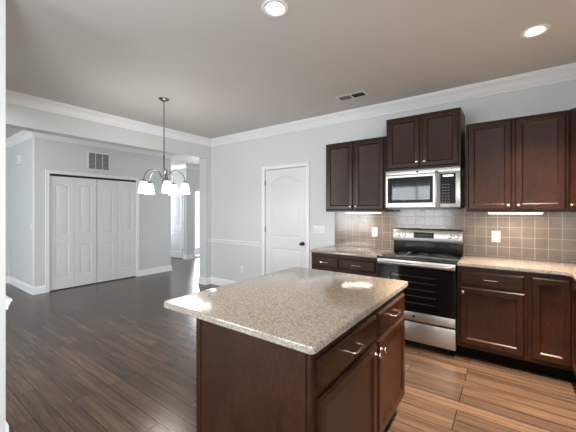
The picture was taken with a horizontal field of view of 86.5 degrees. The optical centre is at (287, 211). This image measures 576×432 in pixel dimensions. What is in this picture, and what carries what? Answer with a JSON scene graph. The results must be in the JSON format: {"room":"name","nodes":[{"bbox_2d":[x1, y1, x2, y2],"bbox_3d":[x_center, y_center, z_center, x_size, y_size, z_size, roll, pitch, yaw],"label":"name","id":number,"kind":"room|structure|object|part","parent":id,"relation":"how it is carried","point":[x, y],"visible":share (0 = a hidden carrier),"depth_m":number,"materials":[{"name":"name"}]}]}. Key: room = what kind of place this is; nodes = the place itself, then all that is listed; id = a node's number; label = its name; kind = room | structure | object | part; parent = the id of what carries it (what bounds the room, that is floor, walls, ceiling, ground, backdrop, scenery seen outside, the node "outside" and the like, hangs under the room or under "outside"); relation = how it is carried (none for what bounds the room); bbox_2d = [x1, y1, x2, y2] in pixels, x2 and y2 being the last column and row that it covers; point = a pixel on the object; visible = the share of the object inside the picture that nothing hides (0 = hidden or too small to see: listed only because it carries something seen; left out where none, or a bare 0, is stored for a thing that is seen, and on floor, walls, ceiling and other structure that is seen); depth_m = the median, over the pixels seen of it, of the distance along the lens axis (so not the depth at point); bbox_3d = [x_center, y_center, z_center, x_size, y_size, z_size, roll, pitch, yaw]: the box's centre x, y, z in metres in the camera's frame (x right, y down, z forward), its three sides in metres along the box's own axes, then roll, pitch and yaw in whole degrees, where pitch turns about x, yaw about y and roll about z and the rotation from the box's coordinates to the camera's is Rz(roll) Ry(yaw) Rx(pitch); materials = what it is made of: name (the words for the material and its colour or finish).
{"room":"kitchen","nodes":[
{"label":"kitchen","id":0,"kind":"room"},
{"bbox_2d":[0,0,5,431],"bbox_3d":[-2.719,0.017,2.495,2.410,2.767,0.140,0,0,36],"label":"wall","id":1,"kind":"structure","parent":0,"point":[2,2],"depth_m":1.84,"materials":[{"name":"white paint"}]},
{"bbox_2d":[6,296,11,309],"bbox_3d":[-1.814,0.564,1.945,0.300,0.063,0.030,0,0,36],"label":"trim","id":2,"kind":"structure","parent":1,"relation":"attached to","point":[8,299],"depth_m":1.86,"materials":[{"name":"white"}]},
{"bbox_2d":[6,147,9,276],"bbox_3d":[-7.499,0.017,4.477,1.600,2.767,4.865,0,0,36],"label":"wall","id":3,"kind":"structure","parent":0,"point":[7,148],"depth_m":5.95,"materials":[{"name":"white paint"}]},
{"bbox_2d":[6,276,45,294],"bbox_3d":[-6.213,1.335,3.641,1.464,0.130,5.018,0,0,36],"label":"baseboard","id":4,"kind":"structure","parent":3,"relation":"attached to","point":[17,283],"depth_m":5.35,"materials":[{"name":"white"}]},
{"bbox_2d":[6,130,173,157],"bbox_3d":[-6.096,-1.304,5.105,3.138,0.125,7.528,0,0,36],"label":"trim","id":5,"kind":"structure","parent":3,"relation":"attached to","point":[23,135],"depth_m":5.68,"materials":[{"name":"white"}]},
{"bbox_2d":[10,137,170,286],"bbox_3d":[-4.740,0.017,7.065,3.038,2.767,2.563,0,0,36],"label":"wall","id":6,"kind":"structure","parent":0,"point":[154,209],"depth_m":5.73,"materials":[{"name":"white paint"}]},
{"bbox_2d":[15,155,20,164],"bbox_3d":[-4.921,-0.930,5.584,0.200,0.160,0.049,0,0,36],"label":"door chime","id":7,"kind":"object","parent":6,"relation":"attached to","point":[18,157],"visible":1,"depth_m":5.53,"materials":[{"name":"white plastic"}]},
{"bbox_2d":[33,137,34,286],"bbox_3d":[-4.276,0.014,5.152,0.055,2.512,0.017,0,0,36],"label":"trim","id":8,"kind":"structure","parent":6,"relation":"attached to","point":[33,137],"depth_m":5.14,"materials":[{"name":"white"}]},
{"bbox_2d":[45,169,138,292],"bbox_3d":[-3.705,0.343,5.939,0.078,2.115,1.640,0,0,36],"label":"door","id":9,"kind":"structure","parent":6,"relation":"in","point":[92,221],"depth_m":5.83,"materials":[{"name":"white wood"}]},
{"bbox_2d":[87,151,109,171],"bbox_3d":[-3.667,-0.958,5.942,0.016,0.365,0.410,0,0,36],"label":"air vent","id":10,"kind":"object","parent":6,"relation":"in","point":[96,161],"visible":1,"depth_m":5.93,"materials":[{"name":"white metal"}]},
{"bbox_2d":[139,265,172,275],"bbox_3d":[-4.195,1.335,7.796,3.064,0.130,0.792,0,0,36],"label":"baseboard","id":11,"kind":"structure","parent":6,"relation":"attached to","point":[155,270],"depth_m":6.88,"materials":[{"name":"white wood"}]},
{"bbox_2d":[6,103,210,277],"bbox_3d":[-2.568,0.017,4.592,0.195,2.767,3.435,0,0,36],"label":"wall header","id":12,"kind":"structure","parent":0,"point":[17,117],"depth_m":4.67,"materials":[{"name":"white paint"}]},
{"bbox_2d":[6,62,575,146],"bbox_3d":[-1.260,-1.304,1.364,5.710,0.125,7.133,0,0,36],"label":"trim","id":13,"kind":"structure","parent":12,"relation":"attached to","point":[567,72],"depth_m":3.86,"materials":[{"name":"white"}]},
{"bbox_2d":[171,168,195,255],"bbox_3d":[-3.604,0.017,9.593,1.915,2.767,0.400,0,0,36],"label":"wall","id":14,"kind":"structure","parent":0,"point":[178,178],"depth_m":8.93,"materials":[{"name":"white paint"}]},
{"bbox_2d":[171,187,183,258],"bbox_3d":[-3.408,0.345,9.189,0.945,2.110,0.060,0,0,34],"label":"door","id":15,"kind":"structure","parent":14,"relation":"in","point":[177,201],"depth_m":9.09,"materials":[{"name":"white wood"}]},
{"bbox_3d":[-3.407,0.345,9.192,0.945,2.110,0.018,0,0,36],"label":"casing","id":16,"kind":"part","parent":15,"relation":"part of","materials":[{"name":"white"}]},
{"bbox_2d":[189,169,198,254],"bbox_3d":[-2.212,0.017,9.968,0.100,2.767,2.440,0,0,36],"label":"wall","id":17,"kind":"structure","parent":0,"point":[193,173],"depth_m":9.04,"materials":[{"name":"white paint"}]},
{"bbox_2d":[171,163,198,169],"bbox_3d":[-2.966,-1.304,10.390,2.015,0.125,2.640,0,0,36],"label":"trim","id":18,"kind":"structure","parent":17,"relation":"attached to","point":[184,165],"depth_m":8.98,"materials":[{"name":"white wood"}]},
{"bbox_2d":[184,254,193,259],"bbox_3d":[-2.899,1.335,8.986,0.114,0.130,0.296,0,0,36],"label":"baseboard","id":19,"kind":"structure","parent":17,"relation":"attached to","point":[191,256],"depth_m":8.94,"materials":[{"name":"white"}]},
{"bbox_2d":[194,189,198,257],"bbox_3d":[-2.592,0.375,9.453,0.050,2.050,0.820,0,0,36],"label":"window","id":20,"kind":"structure","parent":17,"relation":"in","point":[195,190],"depth_m":9.14,"materials":[{"name":"white wood"}]},
{"bbox_2d":[6,0,575,164],"bbox_3d":[-1.987,-1.427,4.449,10.765,0.120,11.520,0,0,36],"label":"ceiling","id":21,"kind":"structure","parent":0,"point":[223,67],"depth_m":2.64,"materials":[{"name":"grey paint"}]},
{"bbox_2d":[138,97,189,194],"bbox_3d":[-1.528,-0.789,3.727,0.583,1.156,0.575,0,0,36],"label":"chandelier","id":22,"kind":"object","parent":21,"relation":"hanging from","point":[145,187],"visible":1,"depth_m":3.73,"materials":[{"name":"white glass"}]},
{"bbox_3d":[-1.674,-0.280,3.554,0.123,0.138,0.123,0,0,36],"label":"lamp shade","id":23,"kind":"part","parent":22,"relation":"part of","materials":[{"name":"white glass"}]},
{"bbox_3d":[-1.734,-0.280,3.833,0.123,0.138,0.123,0,0,36],"label":"lamp shade","id":24,"kind":"part","parent":22,"relation":"part of","materials":[{"name":"white glass"}]},
{"bbox_3d":[-1.601,-0.427,3.636,0.013,0.149,0.232,0,0,42],"label":"arm","id":25,"kind":"part","parent":22,"relation":"part of","materials":[{"name":"silver metal"}]},
{"bbox_3d":[-1.512,-0.461,3.735,0.060,0.432,0.060,0,0,36],"label":"stem","id":26,"kind":"part","parent":22,"relation":"part of","materials":[{"name":"silver metal"}]},
{"bbox_3d":[-1.512,-0.991,3.735,0.021,0.675,0.021,0,0,-9],"label":"chain","id":27,"kind":"part","parent":22,"relation":"part of","materials":[{"name":"silver metal"}]},
{"bbox_3d":[-1.390,-0.280,3.525,0.123,0.138,0.123,0,0,36],"label":"lamp shade","id":28,"kind":"part","parent":22,"relation":"part of","materials":[{"name":"white glass"}]},
{"bbox_3d":[-1.487,-0.280,3.977,0.123,0.138,0.123,0,0,36],"label":"lamp shade","id":29,"kind":"part","parent":22,"relation":"part of","materials":[{"name":"white glass"}]},
{"bbox_3d":[-1.274,-0.280,3.786,0.123,0.138,0.123,0,0,36],"label":"lamp shade","id":30,"kind":"part","parent":22,"relation":"part of","materials":[{"name":"white glass"}]},
{"bbox_2d":[261,0,287,16],"bbox_3d":[-0.087,-1.363,2.061,0.182,0.007,0.182,0,0,36],"label":"recessed light","id":31,"kind":"object","parent":21,"relation":"in","point":[273,8],"visible":1,"depth_m":2.06,"materials":[{"name":"white glass"}]},
{"bbox_2d":[334,90,369,101],"bbox_3d":[0.756,-1.361,3.631,0.380,0.012,0.164,0,0,36],"label":"ceiling vent","id":32,"kind":"object","parent":21,"relation":"in","point":[363,92],"visible":1,"depth_m":3.61,"materials":[{"name":"white metal"}]},
{"bbox_2d":[520,24,550,37],"bbox_3d":[1.875,-1.363,2.324,0.182,0.007,0.182,0,0,36],"label":"recessed light","id":33,"kind":"object","parent":21,"relation":"in","point":[539,29],"visible":1,"depth_m":2.31,"materials":[{"name":"white glass"}]},
{"bbox_2d":[6,248,575,431],"bbox_3d":[-1.987,1.460,4.449,10.765,0.120,11.520,0,0,36],"label":"floor","id":34,"kind":"structure","parent":0,"point":[105,356],"depth_m":2.59,"materials":[{"name":"brown wood"}]},
{"bbox_2d":[196,289,404,431],"bbox_3d":[0.198,0.959,1.799,0.708,0.882,1.235,0,0,36],"label":"base cabinet","id":35,"kind":"object","parent":34,"relation":"on","point":[356,382],"visible":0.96,"depth_m":1.36,"materials":[{"name":"brown wood"}]},
{"bbox_3d":[-0.083,0.960,2.002,0.014,0.880,1.235,0,0,36],"label":"panel","id":36,"kind":"part","parent":35,"relation":"part of","materials":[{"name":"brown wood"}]},
{"bbox_3d":[-0.184,0.901,1.322,0.620,0.762,0.006,0,0,36],"label":"panel","id":37,"kind":"part","parent":35,"relation":"part of","materials":[{"name":"brown wood"}]},
{"bbox_2d":[164,267,407,354],"bbox_3d":[0.077,0.502,1.889,0.955,0.032,1.277,0,0,36],"label":"countertop","id":38,"kind":"structure","parent":35,"relation":"on","point":[304,310],"depth_m":1.61,"materials":[{"name":"stone"}]},
{"bbox_3d":[0.294,0.623,1.404,0.019,0.130,0.616,0,0,36],"label":"drawer","id":39,"kind":"part","parent":35,"relation":"part of","materials":[{"name":"brown wood"}]},
{"bbox_3d":[0.294,0.978,1.404,0.019,0.535,0.616,0,0,36],"label":"door","id":40,"kind":"part","parent":35,"relation":"part of","materials":[{"name":"brown wood"}]},
{"bbox_3d":[0.316,0.623,1.388,0.035,0.010,0.115,0,0,36],"label":"handle","id":41,"kind":"part","parent":35,"relation":"part of","materials":[{"name":"silver metal"}]},
{"bbox_3d":[0.639,0.623,1.881,0.019,0.130,0.513,0,0,36],"label":"drawer","id":42,"kind":"part","parent":35,"relation":"part of","materials":[{"name":"brown wood"}]},
{"bbox_3d":[0.639,0.978,1.881,0.019,0.535,0.513,0,0,36],"label":"door","id":43,"kind":"part","parent":35,"relation":"part of","materials":[{"name":"brown wood"}]},
{"bbox_2d":[312,252,376,276],"bbox_3d":[0.804,0.959,3.851,0.853,0.882,0.654,0,0,36],"label":"base cabinet","id":44,"kind":"object","parent":34,"relation":"on","point":[365,266],"visible":0.28,"depth_m":3.59,"materials":[{"name":"brown wood"}]},
{"bbox_3d":[0.455,0.623,3.754,0.356,0.130,0.019,0,0,36],"label":"drawer","id":45,"kind":"part","parent":44,"relation":"part of","materials":[{"name":"brown wood"}]},
{"bbox_3d":[0.455,0.978,3.754,0.356,0.535,0.019,0,0,36],"label":"door","id":46,"kind":"part","parent":44,"relation":"part of","materials":[{"name":"brown wood"}]},
{"bbox_2d":[309,245,392,257],"bbox_3d":[0.806,0.502,3.871,0.878,0.032,0.632,0,0,36],"label":"countertop","id":47,"kind":"structure","parent":44,"relation":"on","point":[333,249],"depth_m":3.78,"materials":[{"name":"stone"}]},
{"bbox_3d":[0.794,0.623,3.509,0.425,0.130,0.019,0,0,36],"label":"drawer","id":48,"kind":"part","parent":44,"relation":"part of","materials":[{"name":"brown wood"}]},
{"bbox_3d":[0.794,0.978,3.509,0.425,0.535,0.019,0,0,36],"label":"door","id":49,"kind":"part","parent":44,"relation":"part of","materials":[{"name":"brown wood"}]},
{"bbox_2d":[377,228,463,354],"bbox_3d":[1.447,0.805,3.349,0.762,1.190,0.707,0,0,36],"label":"range","id":50,"kind":"object","parent":34,"relation":"on","point":[427,259],"visible":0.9,"depth_m":3.12,"materials":[{"name":"silver metal"}]},
{"bbox_3d":[1.257,0.538,3.088,0.725,0.026,0.061,0,0,36],"label":"handle","id":51,"kind":"part","parent":50,"relation":"part of","materials":[{"name":"silver metal"}]},
{"bbox_3d":[1.289,0.766,3.132,0.754,0.518,0.040,0,0,36],"label":"oven door","id":52,"kind":"part","parent":50,"relation":"part of","materials":[{"name":"black glass"}]},
{"bbox_2d":[377,250,463,263],"bbox_3d":[1.452,0.493,3.357,0.760,0.024,0.597,0,0,36],"label":"cooktop","id":53,"kind":"object","parent":50,"relation":"in","point":[406,256],"depth_m":3.25,"materials":[{"name":"black"}]},
{"bbox_3d":[1.624,0.286,3.595,0.748,0.152,0.080,0,0,36],"label":"control panel","id":54,"kind":"part","parent":50,"relation":"part of","materials":[{"name":"silver metal"}]},
{"bbox_3d":[1.288,1.226,3.131,0.754,0.197,0.042,0,0,36],"label":"drawer","id":55,"kind":"part","parent":50,"relation":"part of","materials":[{"name":"silver metal"}]},
{"bbox_2d":[457,266,527,370],"bbox_3d":[1.992,0.959,2.991,0.529,0.882,0.654,0,0,36],"label":"base cabinet","id":56,"kind":"object","parent":34,"relation":"on","point":[492,304],"visible":0.98,"depth_m":2.76,"materials":[{"name":"brown wood"}]},
{"bbox_3d":[1.827,0.623,2.762,0.487,0.130,0.019,0,0,36],"label":"drawer","id":57,"kind":"part","parent":56,"relation":"part of","materials":[{"name":"brown wood"}]},
{"bbox_3d":[1.827,0.978,2.762,0.487,0.535,0.019,0,0,36],"label":"door","id":58,"kind":"part","parent":56,"relation":"part of","materials":[{"name":"brown wood"}]},
{"bbox_2d":[527,272,575,381],"bbox_3d":[2.581,0.959,2.587,0.899,0.882,0.619,0,0,36],"label":"base cabinet","id":59,"kind":"object","parent":34,"relation":"on","point":[549,295],"visible":0.78,"depth_m":2.53,"materials":[{"name":"brown wood"}]},
{"bbox_3d":[2.164,0.901,2.518,0.251,0.687,0.019,0,0,36],"label":"door","id":60,"kind":"part","parent":59,"relation":"part of","materials":[{"name":"brown wood"}]},
{"bbox_2d":[571,280,575,377],"bbox_3d":[2.032,0.959,1.635,0.654,0.882,1.600,0,0,36],"label":"base cabinet","id":61,"kind":"object","parent":34,"relation":"on","point":[573,283],"visible":0.91,"depth_m":2.38,"materials":[{"name":"brown wood"}]},
{"bbox_2d":[457,255,575,280],"bbox_3d":[1.871,0.502,2.056,1.432,0.032,2.325,0,0,36],"label":"countertop","id":62,"kind":"structure","parent":61,"relation":"on","point":[512,264],"depth_m":2.79,"materials":[{"name":"stone"}]},
{"bbox_2d":[211,80,575,281],"bbox_3d":[0.840,0.017,4.322,6.035,2.767,0.138,0,0,36],"label":"wall","id":63,"kind":"structure","parent":0,"point":[236,168],"depth_m":4.17,"materials":[{"name":"white paint"}]},
{"bbox_2d":[198,277,236,285],"bbox_3d":[-1.056,1.335,5.603,1.514,0.130,0.284,0,0,36],"label":"baseboard","id":64,"kind":"structure","parent":63,"relation":"attached to","point":[201,280],"depth_m":5.82,"materials":[{"name":"white"}]},
{"bbox_2d":[207,239,261,245],"bbox_3d":[-0.988,0.564,5.508,1.293,0.063,0.098,0,0,36],"label":"trim","id":65,"kind":"structure","parent":63,"relation":"attached to","point":[208,240],"depth_m":5.51,"materials":[{"name":"white"}]},
{"bbox_2d":[262,162,309,274],"bbox_3d":[-0.059,0.328,4.886,0.937,2.145,0.107,0,0,36],"label":"door","id":66,"kind":"structure","parent":63,"relation":"in","point":[287,229],"depth_m":4.91,"materials":[{"name":"white wood"}]},
{"bbox_2d":[313,225,324,233],"bbox_3d":[0.460,0.269,4.512,0.186,0.115,0.016,0,0,36],"label":"light switch","id":67,"kind":"object","parent":63,"relation":"attached to","point":[316,228],"visible":1,"depth_m":4.51,"materials":[{"name":"white plastic"}]},
{"bbox_2d":[326,136,393,211],"bbox_3d":[0.910,-0.438,3.958,0.799,0.892,0.383,0,0,36],"label":"upper cabinet","id":68,"kind":"object","parent":63,"relation":"attached to","point":[355,170],"visible":0.97,"depth_m":3.81,"materials":[{"name":"brown wood"}]},
{"bbox_3d":[0.664,-0.440,3.954,0.370,0.852,0.019,0,0,36],"label":"door","id":69,"kind":"part","parent":68,"relation":"part of","materials":[{"name":"brown wood"}]},
{"bbox_3d":[0.835,0.002,3.854,0.799,0.012,0.020,0,0,36],"label":"light rail","id":70,"kind":"part","parent":68,"relation":"part of","materials":[{"name":"brown wood"}]},
{"bbox_2d":[345,212,381,212],"bbox_3d":[0.936,0.012,3.834,0.460,0.028,0.060,0,0,36],"label":"light","id":71,"kind":"object","parent":68,"relation":"attached to","point":[345,212],"visible":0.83,"depth_m":3.80,"materials":[{"name":"white plastic"}]},
{"bbox_3d":[0.983,-0.440,3.723,0.370,0.852,0.019,0,0,36],"label":"door","id":72,"kind":"part","parent":68,"relation":"part of","materials":[{"name":"brown wood"}]},
{"bbox_2d":[372,227,377,236],"bbox_3d":[1.137,0.276,4.016,0.076,0.120,0.009,0,0,36],"label":"wall outlet","id":73,"kind":"object","parent":63,"relation":"attached to","point":[374,230],"visible":1,"depth_m":4.01,"materials":[{"name":"white plastic"}]},
{"bbox_2d":[386,107,464,171],"bbox_3d":[1.547,-0.761,3.475,0.760,0.602,0.419,0,0,36],"label":"upper cabinet","id":74,"kind":"object","parent":63,"relation":"attached to","point":[436,139],"visible":0.99,"depth_m":3.31,"materials":[{"name":"brown wood"}]},
{"bbox_3d":[1.298,-0.763,3.450,0.350,0.562,0.019,0,0,36],"label":"door","id":75,"kind":"part","parent":74,"relation":"part of","materials":[{"name":"brown wood"}]},
{"bbox_3d":[1.461,-0.466,3.356,0.760,0.012,0.020,0,0,36],"label":"light rail","id":76,"kind":"part","parent":74,"relation":"part of","materials":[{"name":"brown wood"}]},
{"bbox_2d":[386,166,464,209],"bbox_3d":[1.536,-0.237,3.459,0.758,0.438,0.440,0,0,36],"label":"microwave","id":77,"kind":"object","parent":74,"relation":"attached to","point":[443,188],"visible":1,"depth_m":3.30,"materials":[{"name":"silver metal"}]},
{"bbox_3d":[1.364,-0.222,3.386,0.565,0.364,0.026,0,0,36],"label":"door","id":78,"kind":"part","parent":77,"relation":"part of","materials":[{"name":"silver metal"}]},
{"bbox_3d":[1.444,-0.431,3.333,0.758,0.050,0.026,0,0,36],"label":"trim","id":79,"kind":"part","parent":77,"relation":"part of","materials":[{"name":"silver metal"}]},
{"bbox_3d":[1.554,-0.233,3.206,0.021,0.387,0.050,0,0,36],"label":"handle","id":80,"kind":"part","parent":77,"relation":"part of","materials":[{"name":"silver metal"}]},
{"bbox_3d":[1.651,-0.234,3.166,0.143,0.312,0.005,0,0,36],"label":"control panel","id":81,"kind":"part","parent":77,"relation":"part of","materials":[{"name":"black plastic"}]},
{"bbox_3d":[1.673,-0.222,3.166,0.192,0.364,0.024,0,0,36],"label":"control frame","id":82,"kind":"part","parent":77,"relation":"part of","materials":[{"name":"silver metal"}]},
{"bbox_3d":[1.601,-0.763,3.231,0.350,0.562,0.019,0,0,36],"label":"door","id":83,"kind":"part","parent":74,"relation":"part of","materials":[{"name":"brown wood"}]},
{"bbox_2d":[492,231,499,241],"bbox_3d":[2.203,0.270,3.245,0.076,0.120,0.009,0,0,36],"label":"wall outlet","id":84,"kind":"object","parent":63,"relation":"attached to","point":[495,234],"visible":1,"depth_m":3.24,"materials":[{"name":"white plastic"}]},
{"bbox_2d":[466,110,568,211],"bbox_3d":[2.216,-0.438,3.014,0.780,0.892,0.383,0,0,36],"label":"upper cabinet","id":85,"kind":"object","parent":63,"relation":"attached to","point":[518,164],"visible":1,"depth_m":2.85,"materials":[{"name":"brown wood"}]},
{"bbox_3d":[1.974,-0.440,3.006,0.360,0.852,0.019,0,0,36],"label":"door","id":86,"kind":"part","parent":85,"relation":"part of","materials":[{"name":"brown wood"}]},
{"bbox_2d":[487,212,543,213],"bbox_3d":[2.172,0.012,2.940,0.430,0.028,0.060,0,0,36],"label":"light","id":87,"kind":"object","parent":85,"relation":"attached to","point":[487,212],"visible":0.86,"depth_m":2.91,"materials":[{"name":"white plastic"}]},
{"bbox_3d":[2.140,0.002,2.910,0.780,0.012,0.020,0,0,36],"label":"light rail","id":88,"kind":"part","parent":85,"relation":"part of","materials":[{"name":"brown wood"}]},
{"bbox_3d":[2.285,-0.440,2.781,0.360,0.852,0.019,0,0,36],"label":"door","id":89,"kind":"part","parent":85,"relation":"part of","materials":[{"name":"brown wood"}]},
{"bbox_2d":[569,108,575,211],"bbox_3d":[2.712,-0.438,2.514,0.618,0.892,0.610,0,0,36],"label":"upper cabinet","id":90,"kind":"object","parent":63,"relation":"attached to","point":[572,112],"visible":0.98,"depth_m":2.63,"materials":[{"name":"brown wood"}]},
{"bbox_3d":[2.474,-0.440,2.475,0.019,0.852,0.352,0,0,-9],"label":"door","id":91,"kind":"part","parent":90,"relation":"part of","materials":[{"name":"brown wood"}]}
]}

